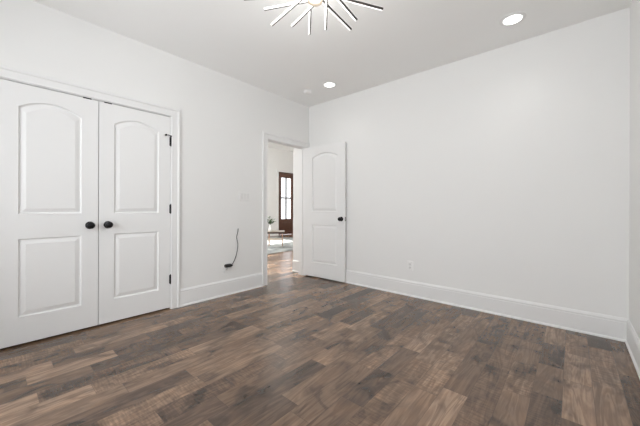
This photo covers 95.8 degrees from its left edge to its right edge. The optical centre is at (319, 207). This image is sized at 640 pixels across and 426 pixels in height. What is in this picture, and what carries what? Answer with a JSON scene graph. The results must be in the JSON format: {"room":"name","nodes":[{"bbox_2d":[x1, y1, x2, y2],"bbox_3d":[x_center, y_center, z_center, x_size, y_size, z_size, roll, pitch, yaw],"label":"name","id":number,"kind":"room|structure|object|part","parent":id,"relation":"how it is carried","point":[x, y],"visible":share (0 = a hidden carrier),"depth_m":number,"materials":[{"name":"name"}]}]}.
{"room":"empty bedroom","nodes":[
{"label":"empty bedroom","id":0,"kind":"room"},
{"bbox_2d":[0,0,308,288],"bbox_3d":[-1.795,-0.623,2.950,0.130,3.400,5.021,0,0,41],"label":"wall","id":1,"kind":"structure","parent":0,"point":[224,118],"depth_m":3.29,"materials":[{"name":"paint"}]},
{"bbox_2d":[0,79,98,348],"bbox_3d":[-2.200,0.043,2.370,0.104,2.033,0.626,0,0,41],"label":"door","id":2,"kind":"structure","parent":1,"relation":"in","point":[49,138],"depth_m":2.36,"materials":[{"name":"wood"}]},
{"bbox_3d":[-2.214,-0.403,2.388,0.012,0.902,0.385,0,0,41],"label":"panel","id":3,"kind":"part","parent":2,"relation":"part of","materials":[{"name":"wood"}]},
{"bbox_3d":[-2.217,0.547,2.388,0.012,0.610,0.385,0,0,41],"label":"panel","id":4,"kind":"part","parent":2,"relation":"part of","materials":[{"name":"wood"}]},
{"bbox_3d":[-2.021,0.154,2.549,0.068,0.067,0.067,0,0,41],"label":"knob","id":5,"kind":"part","parent":2,"relation":"part of","materials":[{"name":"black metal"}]},
{"bbox_2d":[0,65,180,308],"bbox_3d":[-2.043,0.005,2.652,0.152,2.143,1.432,0,0,41],"label":"door frame","id":6,"kind":"structure","parent":1,"relation":"attached to","point":[6,73],"depth_m":3.04,"materials":[{"name":"wood"}]},
{"bbox_2d":[98,101,171,324],"bbox_3d":[-1.783,0.044,2.848,0.104,2.033,0.633,0,0,41],"label":"door","id":7,"kind":"structure","parent":1,"relation":"in","point":[134,206],"depth_m":2.82,"materials":[{"name":"wood"}]},
{"bbox_3d":[-1.933,0.155,2.650,0.068,0.067,0.067,0,0,41],"label":"knob","id":8,"kind":"part","parent":7,"relation":"part of","materials":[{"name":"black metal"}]},
{"bbox_3d":[-1.803,-0.402,2.858,0.012,0.902,0.388,0,0,41],"label":"panel","id":9,"kind":"part","parent":7,"relation":"part of","materials":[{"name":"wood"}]},
{"bbox_3d":[-1.806,0.548,2.858,0.012,0.610,0.388,0,0,41],"label":"panel","id":10,"kind":"part","parent":7,"relation":"part of","materials":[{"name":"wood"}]},
{"bbox_2d":[180,273,262,306],"bbox_3d":[-2.051,0.982,2.545,0.024,0.188,3.820,0,0,41],"label":"baseboard","id":11,"kind":"structure","parent":1,"relation":"attached to","point":[196,294],"depth_m":3.49,"materials":[{"name":"wood"}]},
{"bbox_2d":[224,262,228,272],"bbox_3d":[-1.155,0.737,3.580,0.010,0.116,0.072,0,0,41],"label":"wall outlet","id":12,"kind":"object","parent":1,"relation":"attached to","point":[225,269],"visible":0.7,"depth_m":3.58,"materials":[{"name":"white plastic"}]},
{"bbox_2d":[224,232,237,267],"bbox_3d":[-1.097,0.499,3.615,0.042,0.471,0.199,0,0,41],"label":"plug","id":13,"kind":"object","parent":1,"relation":"attached to","point":[225,265],"visible":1,"depth_m":3.59,"materials":[{"name":"black plastic"}]},
{"bbox_2d":[239,191,249,200],"bbox_3d":[-0.980,-0.152,3.773,0.018,0.117,0.166,0,0,41],"label":"light switch","id":14,"kind":"object","parent":1,"relation":"attached to","point":[243,196],"visible":1,"depth_m":3.76,"materials":[{"name":"white plastic"}]},
{"bbox_2d":[262,132,309,285],"bbox_3d":[-0.542,0.014,4.387,0.173,2.133,0.935,0,0,41],"label":"door frame","id":15,"kind":"structure","parent":1,"relation":"attached to","point":[266,137],"depth_m":4.27,"materials":[{"name":"wood"}]},
{"bbox_2d":[304,142,345,281],"bbox_3d":[0.049,0.056,4.377,0.770,2.019,0.104,0,0,38],"label":"door","id":16,"kind":"structure","parent":15,"relation":"attached to","point":[325,165],"depth_m":4.36,"materials":[{"name":"wood"}]},
{"bbox_3d":[0.069,-0.394,4.385,0.472,0.897,0.012,0,0,37],"label":"panel","id":17,"kind":"part","parent":16,"relation":"part of","materials":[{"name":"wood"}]},
{"bbox_3d":[0.066,0.553,4.385,0.472,0.584,0.012,0,0,37],"label":"panel","id":18,"kind":"part","parent":16,"relation":"part of","materials":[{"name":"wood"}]},
{"bbox_2d":[267,147,292,230],"bbox_3d":[-2.785,-0.626,10.134,0.130,3.400,7.800,0,0,41],"label":"wall","id":19,"kind":"structure","parent":0,"point":[281,159],"depth_m":11.21,"materials":[{"name":"paint"}]},
{"bbox_2d":[277,169,292,234],"bbox_3d":[-1.337,-0.218,11.677,0.022,2.593,1.036,0,0,41],"label":"door frame","id":20,"kind":"structure","parent":19,"relation":"attached to","point":[278,170],"depth_m":11.34,"materials":[{"name":"wood"}]},
{"bbox_2d":[279,172,292,234],"bbox_3d":[-1.395,-0.172,11.727,0.110,2.500,0.850,0,0,41],"label":"door","id":21,"kind":"structure","parent":19,"relation":"in","point":[285,224],"depth_m":11.73,"materials":[{"name":"brown wood"}]},
{"bbox_3d":[-1.372,0.718,11.730,0.012,0.230,0.443,0,0,41],"label":"panel","id":22,"kind":"part","parent":21,"relation":"part of","materials":[{"name":"brown wood"}]},
{"bbox_2d":[268,142,292,151],"bbox_3d":[-0.768,-2.395,8.377,5.471,0.150,7.800,0,0,41],"label":"ceiling","id":23,"kind":"structure","parent":0,"point":[273,145],"depth_m":11.12,"materials":[{"name":"paint"}]},
{"bbox_2d":[293,148,298,260],"bbox_3d":[1.696,-0.612,7.239,0.253,3.400,6.266,0,0,41],"label":"wall","id":24,"kind":"structure","parent":0,"point":[295,150],"depth_m":4.92,"materials":[{"name":"paint"}]},
{"bbox_2d":[292,260,297,271],"bbox_3d":[-0.386,0.987,4.878,0.229,0.188,0.024,0,0,41],"label":"baseboard","id":25,"kind":"structure","parent":24,"relation":"attached to","point":[294,262],"depth_m":4.90,"materials":[{"name":"wood"}]},
{"bbox_2d":[0,234,639,425],"bbox_3d":[-0.512,1.141,5.954,9.800,0.120,11.500,0,0,41],"label":"floor","id":26,"kind":"structure","parent":0,"point":[295,349],"depth_m":1.94,"materials":[{"name":"brown wood"}]},
{"bbox_2d":[267,237,292,253],"bbox_3d":[-1.643,1.072,8.369,2.820,0.012,3.850,0,0,41],"label":"rug","id":27,"kind":"object","parent":26,"relation":"on","point":[275,246],"visible":0.14,"depth_m":8.20,"materials":[{"name":"white fabric"}]},
{"bbox_2d":[267,230,284,245],"bbox_3d":[-1.253,0.861,8.191,0.490,0.412,0.380,0,0,-8],"label":"coffee table","id":28,"kind":"object","parent":27,"relation":"on","point":[275,231],"visible":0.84,"depth_m":8.03,"materials":[{"name":"brown wood"}]},
{"bbox_3d":[-1.395,0.562,8.134,0.108,0.185,0.108,0,0,41],"label":"vase","id":29,"kind":"object","parent":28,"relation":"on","visible":0},
{"bbox_2d":[267,216,275,224],"bbox_3d":[-1.402,0.364,8.131,0.270,0.254,0.298,0,0,23],"label":"plant cutting","id":30,"kind":"object","parent":29,"relation":"in","point":[271,220],"visible":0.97,"depth_m":8.13,"materials":[{"name":"green plant"}]},
{"bbox_2d":[33,0,631,106],"bbox_3d":[-0.396,-1.714,1.732,3.836,0.150,5.021,0,0,41],"label":"ceiling","id":31,"kind":"structure","parent":0,"point":[237,39],"depth_m":2.68,"materials":[{"name":"paint"}]},
{"bbox_2d":[303,89,312,94],"bbox_3d":[-0.170,-1.619,4.056,0.132,0.038,0.132,0,0,41],"label":"smoke detector","id":32,"kind":"object","parent":31,"relation":"attached to","point":[306,91],"visible":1,"depth_m":4.02,"materials":[{"name":"white plastic"}]},
{"bbox_2d":[264,0,382,34],"bbox_3d":[-0.048,-1.510,2.039,0.717,0.256,0.934,0,0,41],"label":"chandelier","id":33,"kind":"object","parent":31,"relation":"hanging from","point":[312,3],"visible":1,"depth_m":2.08,"materials":[{"name":"beige metal"}]},
{"bbox_2d":[322,81,336,87],"bbox_3d":[0.126,-1.632,3.839,0.196,0.010,0.196,0,0,41],"label":"recessed light","id":34,"kind":"object","parent":31,"relation":"in","point":[329,84],"visible":1,"depth_m":3.83,"materials":[{"name":"white plastic"}]},
{"bbox_2d":[499,11,525,25],"bbox_3d":[1.664,-1.627,2.501,0.196,0.010,0.196,0,0,41],"label":"recessed light","id":35,"kind":"object","parent":31,"relation":"in","point":[513,18],"visible":1,"depth_m":2.49,"materials":[{"name":"white plastic"}]},
{"bbox_2d":[309,7,629,318],"bbox_3d":[1.258,-0.274,3.531,3.706,2.720,0.130,0,0,41],"label":"wall","id":36,"kind":"structure","parent":0,"point":[502,171],"depth_m":2.92,"materials":[{"name":"paint"}]},
{"bbox_2d":[407,261,412,270],"bbox_3d":[1.110,0.714,3.564,0.072,0.116,0.010,0,0,41],"label":"wall outlet","id":37,"kind":"object","parent":36,"relation":"attached to","point":[409,263],"visible":1,"depth_m":3.56,"materials":[{"name":"white plastic"}]},
{"bbox_2d":[330,270,628,341],"bbox_3d":[1.163,0.992,3.507,3.552,0.188,0.024,0,0,41],"label":"baseboard","id":38,"kind":"structure","parent":36,"relation":"attached to","point":[595,324],"depth_m":2.89,"materials":[{"name":"wood"}]},
{"bbox_2d":[629,0,639,338],"bbox_3d":[0.953,-0.275,0.464,0.130,2.720,4.891,0,0,41],"label":"wall","id":39,"kind":"structure","parent":0,"point":[634,168],"depth_m":2.15,"materials":[{"name":"paint"}]},
{"bbox_2d":[625,320,639,378],"bbox_3d":[0.925,0.991,0.554,0.024,0.188,4.735,0,0,41],"label":"baseboard","id":40,"kind":"structure","parent":39,"relation":"attached to","point":[633,341],"depth_m":2.08,"materials":[{"name":"wood"}]}
]}

